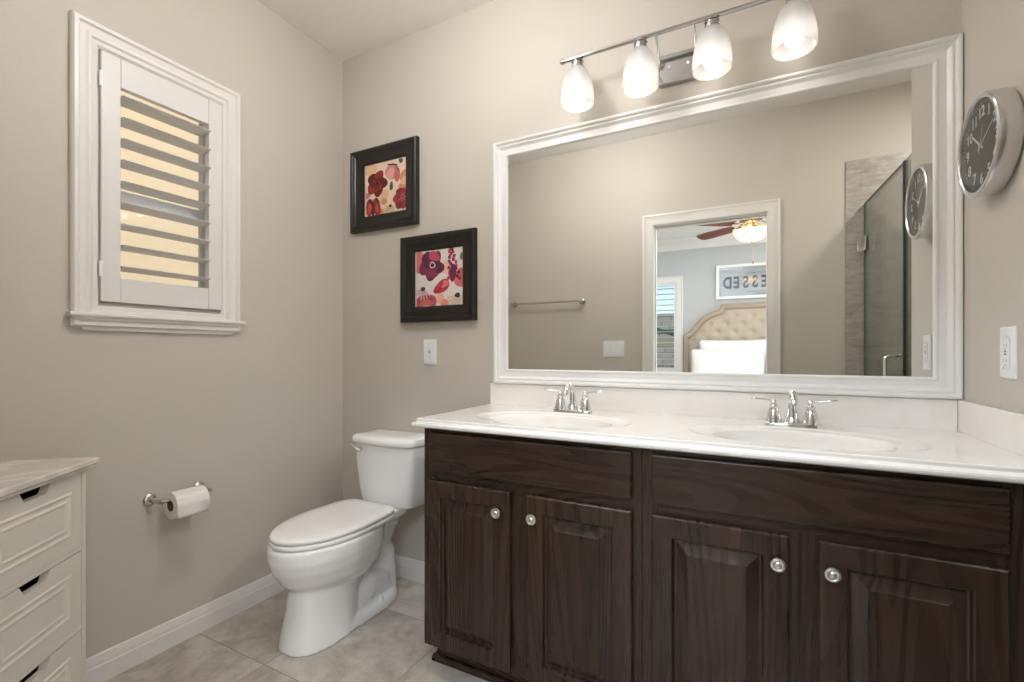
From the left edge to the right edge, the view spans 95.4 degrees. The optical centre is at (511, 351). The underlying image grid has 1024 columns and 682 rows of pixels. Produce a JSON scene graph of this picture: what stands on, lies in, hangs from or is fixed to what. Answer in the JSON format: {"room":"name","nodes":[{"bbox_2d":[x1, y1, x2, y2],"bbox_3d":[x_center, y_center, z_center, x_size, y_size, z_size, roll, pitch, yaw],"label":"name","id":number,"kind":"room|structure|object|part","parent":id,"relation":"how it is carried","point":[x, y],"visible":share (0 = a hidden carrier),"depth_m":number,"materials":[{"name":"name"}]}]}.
{"room":"bathroom","nodes":[
{"label":"bathroom","id":0,"kind":"room"},
{"bbox_2d":[0,0,342,658],"bbox_3d":[-1.390,-0.232,1.847,0.150,2.743,1.700,0,0,27],"label":"wall","id":1,"kind":"structure","parent":0,"point":[253,415],"depth_m":1.88,"materials":[{"name":"beige paint"}]},
{"bbox_2d":[69,10,239,332],"bbox_3d":[-1.336,-0.606,1.794,0.054,1.041,0.569,0,0,27],"label":"window","id":2,"kind":"structure","parent":1,"relation":"in","point":[98,301],"depth_m":1.60,"materials":[{"name":"white paint"}]},
{"bbox_2d":[98,50,221,310],"bbox_3d":[-1.338,-0.609,1.792,0.083,0.866,0.416,0,0,27],"label":"window shutter","id":3,"kind":"object","parent":2,"relation":"attached to","point":[116,75],"visible":1,"depth_m":1.75,"materials":[{"name":"white paint"}]},
{"bbox_3d":[-1.331,-0.219,1.793,0.026,0.086,0.300,0,0,27],"label":"rail","id":4,"kind":"part","parent":3,"relation":"part of","materials":[{"name":"white paint"}]},
{"bbox_3d":[-1.331,-0.990,1.793,0.026,0.102,0.300,0,0,27],"label":"rail","id":5,"kind":"part","parent":3,"relation":"part of","materials":[{"name":"white paint"}]},
{"bbox_2d":[65,311,245,334],"bbox_3d":[-1.316,-0.104,1.783,0.040,0.060,0.588,0,0,27],"label":"window sill","id":6,"kind":"structure","parent":1,"relation":"attached to","point":[81,316],"depth_m":1.73,"materials":[{"name":"white paint"}]},
{"bbox_2d":[121,91,204,287],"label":"window","id":7,"kind":"structure","parent":1,"relation":"in","point":[199,214],"depth_m":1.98,"materials":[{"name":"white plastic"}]},
{"bbox_2d":[143,482,211,505],"bbox_3d":[-1.281,0.552,1.803,0.084,0.045,0.218,0,0,27],"label":"toilet paper holder","id":8,"kind":"object","parent":1,"relation":"attached to","point":[149,499],"visible":0.66,"depth_m":1.73,"materials":[{"name":"silver metal"}]},
{"bbox_3d":[-1.316,0.552,1.726,0.071,0.018,0.021,0,0,27],"label":"post","id":9,"kind":"part","parent":8,"relation":"part of","materials":[{"name":"silver metal"}]},
{"bbox_2d":[163,485,209,519],"bbox_3d":[-1.247,0.574,1.787,0.101,0.100,0.115,0,0,27],"label":"toilet paper roll","id":10,"kind":"object","parent":8,"relation":"hanging from","point":[186,502],"visible":1,"depth_m":1.75,"materials":[{"name":"white paper"}]},
{"bbox_2d":[86,574,285,681],"bbox_3d":[-1.317,1.090,1.809,0.014,0.100,1.700,0,0,27],"label":"baseboard","id":11,"kind":"structure","parent":1,"relation":"attached to","point":[102,666],"depth_m":1.81,"materials":[{"name":"white paint"}]},
{"bbox_2d":[104,576,487,681],"bbox_3d":[0.261,1.190,0.990,3.870,0.100,1.940,0,0,27],"label":"floor","id":12,"kind":"structure","parent":0,"point":[391,646],"depth_m":1.74,"materials":[{"name":"tile"}]},
{"bbox_2d":[0,457,99,681],"bbox_3d":[-1.321,0.726,1.149,0.288,0.829,0.420,0,0,-13],"label":"base cabinet","id":13,"kind":"object","parent":12,"relation":"on","point":[43,501],"visible":1,"depth_m":1.21,"materials":[{"name":"beige wood"}]},
{"bbox_3d":[-1.210,0.450,1.174,0.022,0.212,0.335,0,0,-13],"label":"drawer","id":14,"kind":"part","parent":13,"relation":"part of","materials":[{"name":"beige wood"}]},
{"bbox_3d":[-1.210,0.678,1.174,0.022,0.212,0.335,0,0,-13],"label":"drawer","id":15,"kind":"part","parent":13,"relation":"part of","materials":[{"name":"beige wood"}]},
{"bbox_3d":[-1.210,0.906,1.174,0.022,0.213,0.335,0,0,-13],"label":"drawer","id":16,"kind":"part","parent":13,"relation":"part of","materials":[{"name":"beige wood"}]},
{"bbox_2d":[267,428,424,656],"bbox_3d":[-0.689,0.787,2.022,0.414,0.789,0.726,0,0,27],"label":"toilet","id":17,"kind":"object","parent":12,"relation":"on","point":[335,562],"visible":0.99,"depth_m":1.91,"materials":[{"name":"white ceramic"}]},
{"bbox_3d":[-0.756,0.724,1.938,0.344,0.019,0.502,0,0,27],"label":"seat","id":18,"kind":"part","parent":17,"relation":"part of","materials":[{"name":"white plastic"}]},
{"bbox_3d":[-0.755,0.703,1.941,0.342,0.020,0.504,0,0,27],"label":"lid","id":19,"kind":"part","parent":17,"relation":"part of","materials":[{"name":"white plastic"}]},
{"bbox_3d":[-0.719,0.951,2.010,0.349,0.462,0.678,0,0,27],"label":"bowl","id":20,"kind":"part","parent":17,"relation":"part of","materials":[{"name":"white ceramic"}]},
{"bbox_3d":[-0.735,0.455,2.210,0.058,0.042,0.038,0,0,27],"label":"flush lever","id":21,"kind":"part","parent":17,"relation":"part of","materials":[{"name":"silver metal"}]},
{"bbox_3d":[-0.574,0.414,2.243,0.414,0.042,0.228,0,0,27],"label":"tank lid","id":22,"kind":"part","parent":17,"relation":"part of","materials":[{"name":"white ceramic"}]},
{"bbox_3d":[-0.573,0.581,2.247,0.400,0.290,0.205,0,0,27],"label":"tank","id":23,"kind":"part","parent":17,"relation":"part of","materials":[{"name":"white ceramic"}]},
{"bbox_2d":[425,428,1023,681],"bbox_3d":[0.494,0.703,1.513,1.597,0.874,0.555,0,0,27],"label":"vanity cabinet","id":24,"kind":"object","parent":12,"relation":"on","point":[546,560],"visible":0.93,"depth_m":1.22,"materials":[{"name":"brown wood"}]},
{"bbox_3d":[-0.150,0.739,1.572,0.327,0.578,0.020,0,0,27],"label":"door","id":25,"kind":"part","parent":24,"relation":"part of","materials":[{"name":"brown wood"}]},
{"bbox_3d":[-0.050,0.516,1.496,0.034,0.034,0.024,0,0,27],"label":"knob","id":26,"kind":"part","parent":24,"relation":"part of","materials":[{"name":"grey metal"}]},
{"bbox_3d":[0.026,0.349,1.481,0.705,0.134,0.020,0,0,27],"label":"drawer","id":27,"kind":"part","parent":24,"relation":"part of","materials":[{"name":"brown wood"}]},
{"bbox_3d":[0.061,0.516,1.438,0.034,0.034,0.024,0,0,27],"label":"knob","id":28,"kind":"part","parent":24,"relation":"part of","materials":[{"name":"grey metal"}]},
{"bbox_3d":[0.194,0.739,1.393,0.327,0.578,0.020,0,0,27],"label":"door","id":29,"kind":"part","parent":24,"relation":"part of","materials":[{"name":"brown wood"}]},
{"bbox_2d":[411,383,1023,483],"bbox_3d":[0.490,0.262,1.519,1.622,0.241,0.550,0,0,27],"label":"countertop","id":30,"kind":"structure","parent":24,"relation":"on","point":[952,438],"depth_m":1.43,"materials":[{"name":"stone"}]},
{"bbox_2d":[476,411,631,427],"bbox_3d":[0.133,0.308,1.648,0.576,0.147,0.344,0,0,27],"label":"sink basin","id":31,"kind":"object","parent":30,"relation":"in","point":[548,419],"depth_m":1.76,"materials":[{"name":"white ceramic"}]},
{"bbox_2d":[544,383,602,413],"bbox_3d":[0.224,0.178,1.800,0.242,0.117,0.115,0,0,27],"label":"faucet","id":32,"kind":"object","parent":30,"relation":"on","point":[560,405],"visible":1,"depth_m":1.81,"materials":[{"name":"silver metal"}]},
{"bbox_3d":[0.166,0.159,1.864,0.080,0.024,0.019,0,0,27],"label":"lever","id":33,"kind":"part","parent":32,"relation":"part of","materials":[{"name":"silver metal"}]},
{"bbox_3d":[0.193,0.197,1.850,0.049,0.059,0.049,0,0,27],"label":"handle","id":34,"kind":"part","parent":32,"relation":"part of","materials":[{"name":"silver metal"}]},
{"bbox_3d":[0.223,0.172,1.798,0.048,0.106,0.112,0,0,27],"label":"spout","id":35,"kind":"part","parent":32,"relation":"part of","materials":[{"name":"silver metal"}]},
{"bbox_3d":[0.238,0.229,1.827,0.160,0.015,0.054,0,0,27],"label":"plate","id":36,"kind":"part","parent":32,"relation":"part of","materials":[{"name":"silver metal"}]},
{"bbox_3d":[0.283,0.197,1.803,0.049,0.059,0.049,0,0,27],"label":"handle","id":37,"kind":"part","parent":32,"relation":"part of","materials":[{"name":"silver metal"}]},
{"bbox_3d":[0.310,0.159,1.789,0.080,0.024,0.019,0,0,27],"label":"lever","id":38,"kind":"part","parent":32,"relation":"part of","materials":[{"name":"silver metal"}]},
{"bbox_2d":[749,390,837,427],"bbox_3d":[0.879,0.178,1.460,0.242,0.117,0.115,0,0,27],"label":"faucet","id":39,"kind":"object","parent":30,"relation":"on","point":[810,419],"visible":1,"depth_m":1.47,"materials":[{"name":"silver metal"}]},
{"bbox_3d":[0.821,0.159,1.524,0.080,0.024,0.019,0,0,27],"label":"lever","id":40,"kind":"part","parent":39,"relation":"part of","materials":[{"name":"silver metal"}]},
{"bbox_3d":[0.848,0.197,1.510,0.049,0.059,0.049,0,0,27],"label":"handle","id":41,"kind":"part","parent":39,"relation":"part of","materials":[{"name":"silver metal"}]},
{"bbox_3d":[0.878,0.172,1.458,0.048,0.106,0.112,0,0,27],"label":"spout","id":42,"kind":"part","parent":39,"relation":"part of","materials":[{"name":"silver metal"}]},
{"bbox_3d":[0.893,0.229,1.487,0.160,0.015,0.054,0,0,27],"label":"plate","id":43,"kind":"part","parent":39,"relation":"part of","materials":[{"name":"silver metal"}]},
{"bbox_3d":[0.938,0.197,1.463,0.049,0.059,0.049,0,0,27],"label":"handle","id":44,"kind":"part","parent":39,"relation":"part of","materials":[{"name":"silver metal"}]},
{"bbox_3d":[0.965,0.159,1.449,0.080,0.024,0.019,0,0,27],"label":"lever","id":45,"kind":"part","parent":39,"relation":"part of","materials":[{"name":"silver metal"}]},
{"bbox_2d":[688,425,933,451],"bbox_3d":[0.799,0.308,1.303,0.576,0.147,0.344,0,0,27],"label":"sink basin","id":46,"kind":"object","parent":30,"relation":"in","point":[783,436],"depth_m":1.38,"materials":[{"name":"white ceramic"}]},
{"bbox_3d":[0.533,0.739,1.217,0.327,0.578,0.020,0,0,27],"label":"door","id":47,"kind":"part","parent":24,"relation":"part of","materials":[{"name":"brown wood"}]},
{"bbox_3d":[0.647,0.516,1.134,0.034,0.034,0.024,0,0,27],"label":"knob","id":48,"kind":"part","parent":24,"relation":"part of","materials":[{"name":"grey metal"}]},
{"bbox_3d":[0.707,0.349,1.127,0.717,0.134,0.020,0,0,27],"label":"drawer","id":49,"kind":"part","parent":24,"relation":"part of","materials":[{"name":"brown wood"}]},
{"bbox_3d":[0.745,0.516,1.083,0.034,0.034,0.024,0,0,27],"label":"knob","id":50,"kind":"part","parent":24,"relation":"part of","materials":[{"name":"grey metal"}]},
{"bbox_3d":[0.879,0.739,1.038,0.327,0.578,0.020,0,0,27],"label":"door","id":51,"kind":"part","parent":24,"relation":"part of","materials":[{"name":"brown wood"}]},
{"bbox_2d":[257,0,493,60],"bbox_3d":[0.261,-1.653,0.990,3.870,0.100,1.940,0,0,27],"label":"ceiling","id":52,"kind":"structure","parent":0,"point":[347,29],"depth_m":2.23,"materials":[{"name":"white paint"}]},
{"bbox_2d":[343,0,959,561],"bbox_3d":[0.680,-0.232,1.798,3.870,2.743,0.120,0,0,27],"label":"wall","id":53,"kind":"structure","parent":0,"point":[469,82],"depth_m":2.18,"materials":[{"name":"beige paint"}]},
{"bbox_2d":[350,136,419,233],"bbox_3d":[-0.666,-0.854,2.411,0.449,0.433,0.030,0,0,27],"label":"framed picture","id":54,"kind":"object","parent":53,"relation":"attached to","point":[392,168],"visible":1,"depth_m":2.41,"materials":[{"name":"black wood"}]},
{"bbox_2d":[366,156,405,216],"bbox_3d":[-0.650,-0.845,2.414,0.292,0.294,0.006,0,0,27],"label":"art print","id":55,"kind":"object","parent":54,"relation":"attached to","point":[385,175],"depth_m":2.41,"materials":[{"name":"multicoloured paper"}]},
{"bbox_2d":[395,554,424,583],"bbox_3d":[-0.505,1.090,2.337,0.941,0.100,0.014,0,0,27],"label":"baseboard","id":56,"kind":"structure","parent":53,"relation":"attached to","point":[407,568],"depth_m":2.33,"materials":[{"name":"white paint"}]},
{"bbox_2d":[424,339,436,364],"bbox_3d":[-0.404,0.000,2.287,0.077,0.124,0.009,0,0,27],"label":"power outlet","id":57,"kind":"object","parent":53,"relation":"attached to","point":[430,345],"visible":1,"depth_m":2.28,"materials":[{"name":"white plastic"}]},
{"bbox_2d":[427,345,431,358],"bbox_3d":[-0.405,0.000,2.285,0.032,0.067,0.004,0,0,27],"label":"receptacle","id":58,"kind":"object","parent":57,"relation":"attached to","point":[429,347],"depth_m":2.28,"materials":[{"name":"white plastic"}]},
{"bbox_2d":[400,227,477,322],"bbox_3d":[-0.363,-0.361,2.253,0.442,0.428,0.030,0,0,27],"label":"framed picture","id":59,"kind":"object","parent":53,"relation":"attached to","point":[446,262],"visible":1,"depth_m":2.25,"materials":[{"name":"black wood"}]},
{"bbox_2d":[416,247,462,306],"bbox_3d":[-0.349,-0.357,2.258,0.293,0.296,0.006,0,0,27],"label":"art print","id":60,"kind":"object","parent":59,"relation":"attached to","point":[439,270],"depth_m":2.26,"materials":[{"name":"multicoloured paper"}]},
{"bbox_2d":[560,0,817,112],"bbox_3d":[0.589,-1.060,1.674,0.868,0.195,0.183,0,0,27],"label":"vanity light","id":61,"kind":"object","parent":53,"relation":"attached to","point":[795,32],"visible":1,"depth_m":1.65,"materials":[{"name":"white glass"}]},
{"bbox_3d":[0.255,-1.034,1.816,0.126,0.143,0.126,0,0,27],"label":"lamp shade","id":62,"kind":"part","parent":61,"relation":"part of","materials":[{"name":"white glass"}]},
{"bbox_3d":[0.255,-0.994,1.816,0.053,0.053,0.053,0,0,27],"label":"bulb","id":63,"kind":"part","parent":61,"relation":"part of","materials":[{"name":"white glass"}]},
{"bbox_3d":[0.470,-0.994,1.704,0.053,0.053,0.053,0,0,27],"label":"bulb","id":64,"kind":"part","parent":61,"relation":"part of","materials":[{"name":"white glass"}]},
{"bbox_3d":[0.470,-1.034,1.704,0.126,0.143,0.126,0,0,27],"label":"lamp shade","id":65,"kind":"part","parent":61,"relation":"part of","materials":[{"name":"white glass"}]},
{"bbox_3d":[0.540,-1.108,1.718,0.010,0.076,0.096,0,0,27],"label":"arm","id":66,"kind":"part","parent":61,"relation":"part of","materials":[{"name":"silver metal"}]},
{"bbox_3d":[0.653,-1.108,1.659,0.010,0.076,0.096,0,0,27],"label":"arm","id":67,"kind":"part","parent":61,"relation":"part of","materials":[{"name":"silver metal"}]},
{"bbox_3d":[0.683,-1.034,1.593,0.126,0.143,0.126,0,0,27],"label":"lamp shade","id":68,"kind":"part","parent":61,"relation":"part of","materials":[{"name":"white glass"}]},
{"bbox_3d":[0.683,-0.994,1.593,0.053,0.053,0.053,0,0,27],"label":"bulb","id":69,"kind":"part","parent":61,"relation":"part of","materials":[{"name":"white glass"}]},
{"bbox_3d":[0.897,-1.034,1.482,0.126,0.143,0.126,0,0,27],"label":"lamp shade","id":70,"kind":"part","parent":61,"relation":"part of","materials":[{"name":"white glass"}]},
{"bbox_3d":[0.897,-0.994,1.482,0.053,0.053,0.053,0,0,27],"label":"bulb","id":71,"kind":"part","parent":61,"relation":"part of","materials":[{"name":"white glass"}]},
{"bbox_2d":[490,383,957,430],"bbox_3d":[0.613,0.189,1.753,1.598,0.096,0.020,0,0,27],"label":"backsplash","id":72,"kind":"structure","parent":53,"relation":"attached to","point":[892,412],"depth_m":1.64,"materials":[{"name":"stone"}]},
{"bbox_2d":[493,33,963,399],"bbox_3d":[0.625,-0.398,1.740,1.584,1.076,0.032,0,0,27],"label":"wall mirror","id":73,"kind":"object","parent":53,"relation":"attached to","point":[802,232],"visible":1,"depth_m":1.64,"materials":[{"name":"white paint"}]},
{"bbox_2d":[960,0,1023,413],"bbox_3d":[1.271,-0.232,1.142,0.110,2.743,0.500,0,0,27],"label":"wall","id":74,"kind":"structure","parent":0,"point":[993,30],"depth_m":1.20,"materials":[{"name":"beige paint"}]},
{"bbox_2d":[957,87,1023,197],"bbox_3d":[1.197,-0.521,1.171,0.047,0.252,0.252,0,0,27],"label":"wall clock","id":75,"kind":"object","parent":74,"relation":"attached to","point":[992,131],"visible":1,"depth_m":1.13,"materials":[{"name":"silver metal"}]},
{"bbox_2d":[1000,326,1017,378],"bbox_3d":[1.193,0.002,1.123,0.009,0.124,0.077,0,0,27],"label":"power outlet","id":76,"kind":"object","parent":74,"relation":"attached to","point":[1008,335],"visible":1,"depth_m":1.11,"materials":[{"name":"white plastic"}]},
{"bbox_2d":[1002,339,1009,366],"bbox_3d":[1.192,0.002,1.123,0.004,0.067,0.032,0,0,27],"label":"receptacle","id":77,"kind":"object","parent":76,"relation":"attached to","point":[1005,342],"depth_m":1.12,"materials":[{"name":"white plastic"}]}
]}

